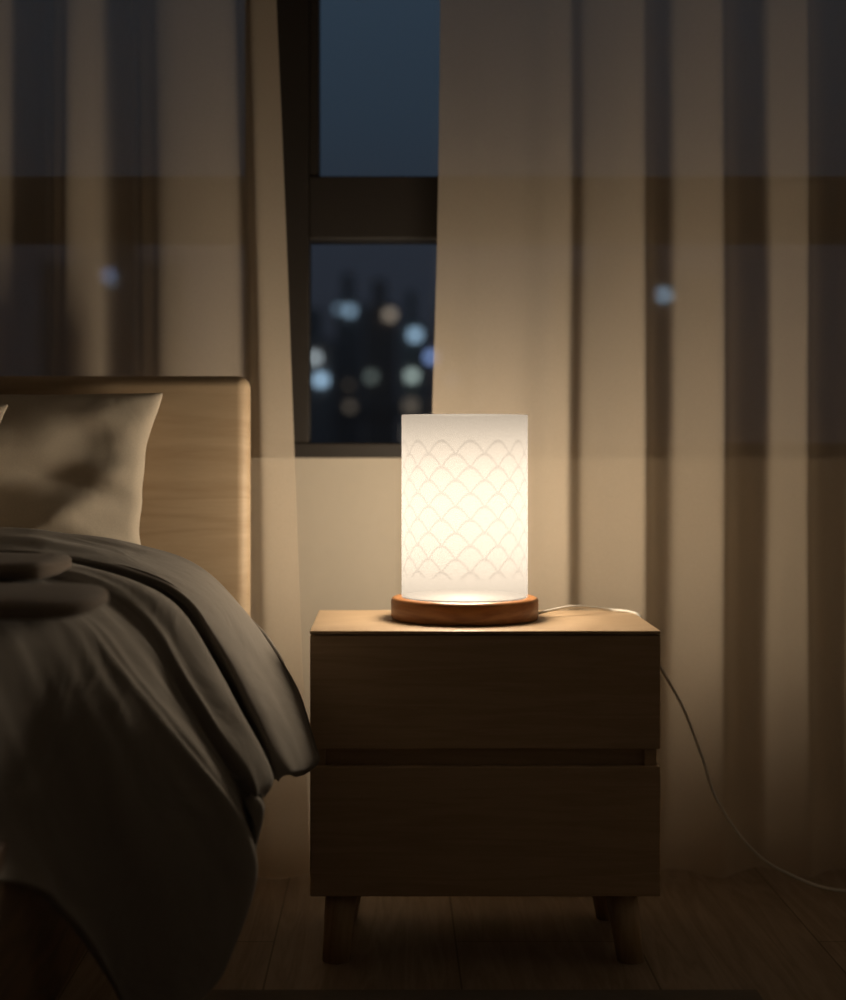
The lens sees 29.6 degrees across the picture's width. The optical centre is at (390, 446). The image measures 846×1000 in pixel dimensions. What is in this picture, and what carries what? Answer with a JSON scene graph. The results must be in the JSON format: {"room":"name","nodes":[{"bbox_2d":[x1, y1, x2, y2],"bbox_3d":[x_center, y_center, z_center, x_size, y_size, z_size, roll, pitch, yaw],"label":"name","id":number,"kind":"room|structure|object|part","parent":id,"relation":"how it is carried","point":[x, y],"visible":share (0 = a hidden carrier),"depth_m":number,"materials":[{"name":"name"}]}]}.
{"room":"bedroom","nodes":[
{"label":"bedroom","id":0,"kind":"room"},
{"bbox_2d":[295,458,401,822],"bbox_3d":[-0.400,-0.558,3.050,3.800,2.600,0.200,0,0,0],"label":"wall","id":1,"kind":"structure","parent":0,"point":[349,510],"depth_m":2.95,"materials":[{"name":"paint"}]},
{"bbox_2d":[276,0,437,457],"bbox_3d":[-0.300,-0.769,2.993,2.900,1.578,0.095,0,0,0],"label":"window","id":2,"kind":"structure","parent":1,"relation":"in","point":[320,210],"depth_m":2.95,"materials":[{"name":"paint"}]},
{"bbox_3d":[-0.210,-0.763,2.995,0.118,1.511,0.090,0,0,0],"label":"post","id":3,"kind":"part","parent":2,"relation":"part of","materials":[{"name":"paint"}]},
{"bbox_3d":[-0.142,-1.009,2.987,0.018,1.018,0.065,0,0,0],"label":"sash","id":4,"kind":"part","parent":2,"relation":"part of","materials":[{"name":"paint"}]},
{"bbox_3d":[-0.300,0.006,2.987,2.900,0.027,0.085,0,0,0],"label":"sill frame","id":5,"kind":"part","parent":2,"relation":"part of","materials":[{"name":"paint"}]},
{"bbox_3d":[0.499,-0.442,2.993,1.301,0.116,0.085,0,0,0],"label":"rail","id":6,"kind":"part","parent":2,"relation":"part of","materials":[{"name":"paint"}]},
{"bbox_3d":[0.469,-0.195,3.000,1.241,0.376,0.004,0,0,0],"label":"pane","id":7,"kind":"part","parent":2,"relation":"part of","materials":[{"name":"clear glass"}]},
{"bbox_2d":[56,867,845,999],"bbox_3d":[-0.400,0.767,0.725,4.000,0.050,4.850,0,0,0],"label":"floor","id":8,"kind":"structure","parent":0,"point":[773,933],"depth_m":2.39,"materials":[{"name":"brown wood"}]},
{"bbox_2d":[0,376,250,999],"bbox_3d":[-1.089,0.314,1.565,1.723,0.857,2.130,0,0,0],"label":"bed","id":9,"kind":"object","parent":8,"relation":"on","point":[196,489],"visible":0.3,"depth_m":2.58,"materials":[{"name":"brown wood"}]},
{"bbox_2d":[0,404,7,422],"bbox_3d":[-0.888,0.082,2.298,0.646,0.315,0.176,0,0,-3],"label":"pillow","id":10,"kind":"object","parent":9,"relation":"on","point":[3,407],"visible":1,"depth_m":2.37,"materials":[{"name":"fabric"}]},
{"bbox_3d":[-0.422,0.552,1.548,0.020,0.260,2.055,0,0,0],"label":"rail","id":11,"kind":"part","parent":9,"relation":"part of","materials":[{"name":"brown wood"}]},
{"bbox_2d":[0,393,162,544],"bbox_3d":[-0.701,0.085,2.474,0.684,0.344,0.141,0,0,-6],"label":"pillow","id":12,"kind":"object","parent":9,"relation":"on","point":[73,463],"visible":0.65,"depth_m":2.48,"materials":[{"name":"fabric"}]},
{"bbox_3d":[-1.089,0.224,2.603,1.721,0.677,0.055,0,0,0],"label":"headboard","id":13,"kind":"part","parent":9,"relation":"part of","materials":[{"name":"brown wood"}]},
{"bbox_2d":[0,527,319,999],"bbox_3d":[-0.925,0.406,1.496,1.650,0.592,1.748,0,0,0],"label":"duvet","id":14,"kind":"object","parent":9,"relation":"on","point":[145,733],"visible":0.9,"depth_m":1.91,"materials":[{"name":"fabric"}]},
{"bbox_2d":[0,552,108,619],"bbox_3d":[-0.809,0.157,1.870,0.981,0.052,0.399,0,0,0],"label":"folded throw","id":15,"kind":"object","parent":14,"relation":"on","point":[18,601],"visible":1,"depth_m":1.78,"materials":[{"name":"fabric"}]},
{"bbox_2d":[0,0,309,878],"bbox_3d":[-0.546,-0.512,2.763,0.812,2.504,0.063,0,0,0],"label":"sheer curtain","id":16,"kind":"object","parent":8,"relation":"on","point":[143,214],"visible":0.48,"depth_m":2.76,"materials":[{"name":"fabric"}]},
{"bbox_2d":[310,610,660,963],"bbox_3d":[0.135,0.503,2.438,0.503,0.479,0.295,0,0,0],"label":"nightstand","id":17,"kind":"object","parent":8,"relation":"on","point":[516,759],"visible":0.95,"depth_m":2.29,"materials":[{"name":"brown wood"}]},
{"bbox_3d":[-0.074,0.690,2.321,0.051,0.104,0.054,0,0,0],"label":"leg","id":18,"kind":"part","parent":17,"relation":"part of","materials":[{"name":"brown wood"}]},
{"bbox_3d":[-0.063,0.690,2.531,0.054,0.105,0.054,0,0,0],"label":"leg","id":19,"kind":"part","parent":17,"relation":"part of","materials":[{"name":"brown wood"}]},
{"bbox_3d":[0.135,0.446,2.318,0.459,0.033,0.012,0,0,0],"label":"finger rail","id":20,"kind":"part","parent":17,"relation":"part of","materials":[{"name":"brown wood"}]},
{"bbox_3d":[0.135,0.266,2.438,0.503,0.005,0.295,0,0,0],"label":"panel","id":21,"kind":"part","parent":17,"relation":"part of","materials":[{"name":"brown wood"}]},
{"bbox_3d":[0.135,0.551,2.300,0.502,0.186,0.018,0,0,0],"label":"drawer","id":22,"kind":"part","parent":17,"relation":"part of","materials":[{"name":"brown wood"}]},
{"bbox_3d":[0.135,0.351,2.300,0.502,0.163,0.018,0,0,0],"label":"drawer","id":23,"kind":"part","parent":17,"relation":"part of","materials":[{"name":"brown wood"}]},
{"bbox_3d":[0.334,0.690,2.531,0.054,0.105,0.054,0,0,0],"label":"leg","id":24,"kind":"part","parent":17,"relation":"part of","materials":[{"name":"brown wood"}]},
{"bbox_2d":[391,414,845,891],"bbox_3d":[0.592,0.346,2.562,1.206,0.790,0.226,0,0,-12],"label":"table lamp","id":25,"kind":"object","parent":17,"relation":"on","point":[465,476],"visible":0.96,"depth_m":2.37,"materials":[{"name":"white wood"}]},
{"bbox_3d":[0.113,0.090,2.457,0.194,0.279,0.194,0,0,0],"label":"lamp shade","id":26,"kind":"part","parent":25,"relation":"part of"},
{"bbox_3d":[0.692,0.494,2.623,0.993,0.494,0.071,0,0,-17],"label":"cord","id":27,"kind":"part","parent":25,"relation":"part of","materials":[{"name":"plastic"}]},
{"bbox_3d":[0.339,0.690,2.322,0.059,0.105,0.047,0,0,32],"label":"leg","id":28,"kind":"part","parent":17,"relation":"part of","materials":[{"name":"brown wood"}]},
{"bbox_2d":[432,0,845,878],"bbox_3d":[0.562,-0.512,2.771,1.020,2.504,0.065,0,0,-1],"label":"sheer curtain","id":29,"kind":"object","parent":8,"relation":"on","point":[641,222],"visible":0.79,"depth_m":2.77,"materials":[{"name":"fabric"}]},
{"label":"outside","id":30,"kind":"structure","parent":0,"visible":0},
{"bbox_2d":[311,308,334,442],"bbox_3d":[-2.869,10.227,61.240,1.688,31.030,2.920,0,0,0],"label":"apartment tower","id":31,"kind":"structure","parent":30,"point":[322,349],"depth_m":60.01,"materials":[{"name":"concrete"}]},
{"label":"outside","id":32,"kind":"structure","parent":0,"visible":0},
{"bbox_2d":[335,272,366,442],"bbox_3d":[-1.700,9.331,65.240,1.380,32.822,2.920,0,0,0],"label":"apartment tower","id":33,"kind":"structure","parent":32,"point":[349,409],"depth_m":64.00,"materials":[{"name":"concrete"}]},
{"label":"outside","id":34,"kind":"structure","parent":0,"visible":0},
{"bbox_2d":[363,279,400,442],"bbox_3d":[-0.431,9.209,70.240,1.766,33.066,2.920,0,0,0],"label":"apartment tower","id":35,"kind":"structure","parent":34,"point":[380,319],"depth_m":69.00,"materials":[{"name":"concrete"}]},
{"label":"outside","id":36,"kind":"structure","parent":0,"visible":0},
{"bbox_2d":[397,290,427,442],"bbox_3d":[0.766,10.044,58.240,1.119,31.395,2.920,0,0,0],"label":"apartment tower","id":37,"kind":"structure","parent":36,"point":[412,332],"depth_m":57.01,"materials":[{"name":"concrete"}]},
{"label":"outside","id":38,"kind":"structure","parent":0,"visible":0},
{"bbox_2d":[424,335,434,413],"bbox_3d":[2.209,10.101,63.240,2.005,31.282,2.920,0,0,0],"label":"apartment tower","id":39,"kind":"structure","parent":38,"point":[429,341],"depth_m":62.00,"materials":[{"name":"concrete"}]}
]}

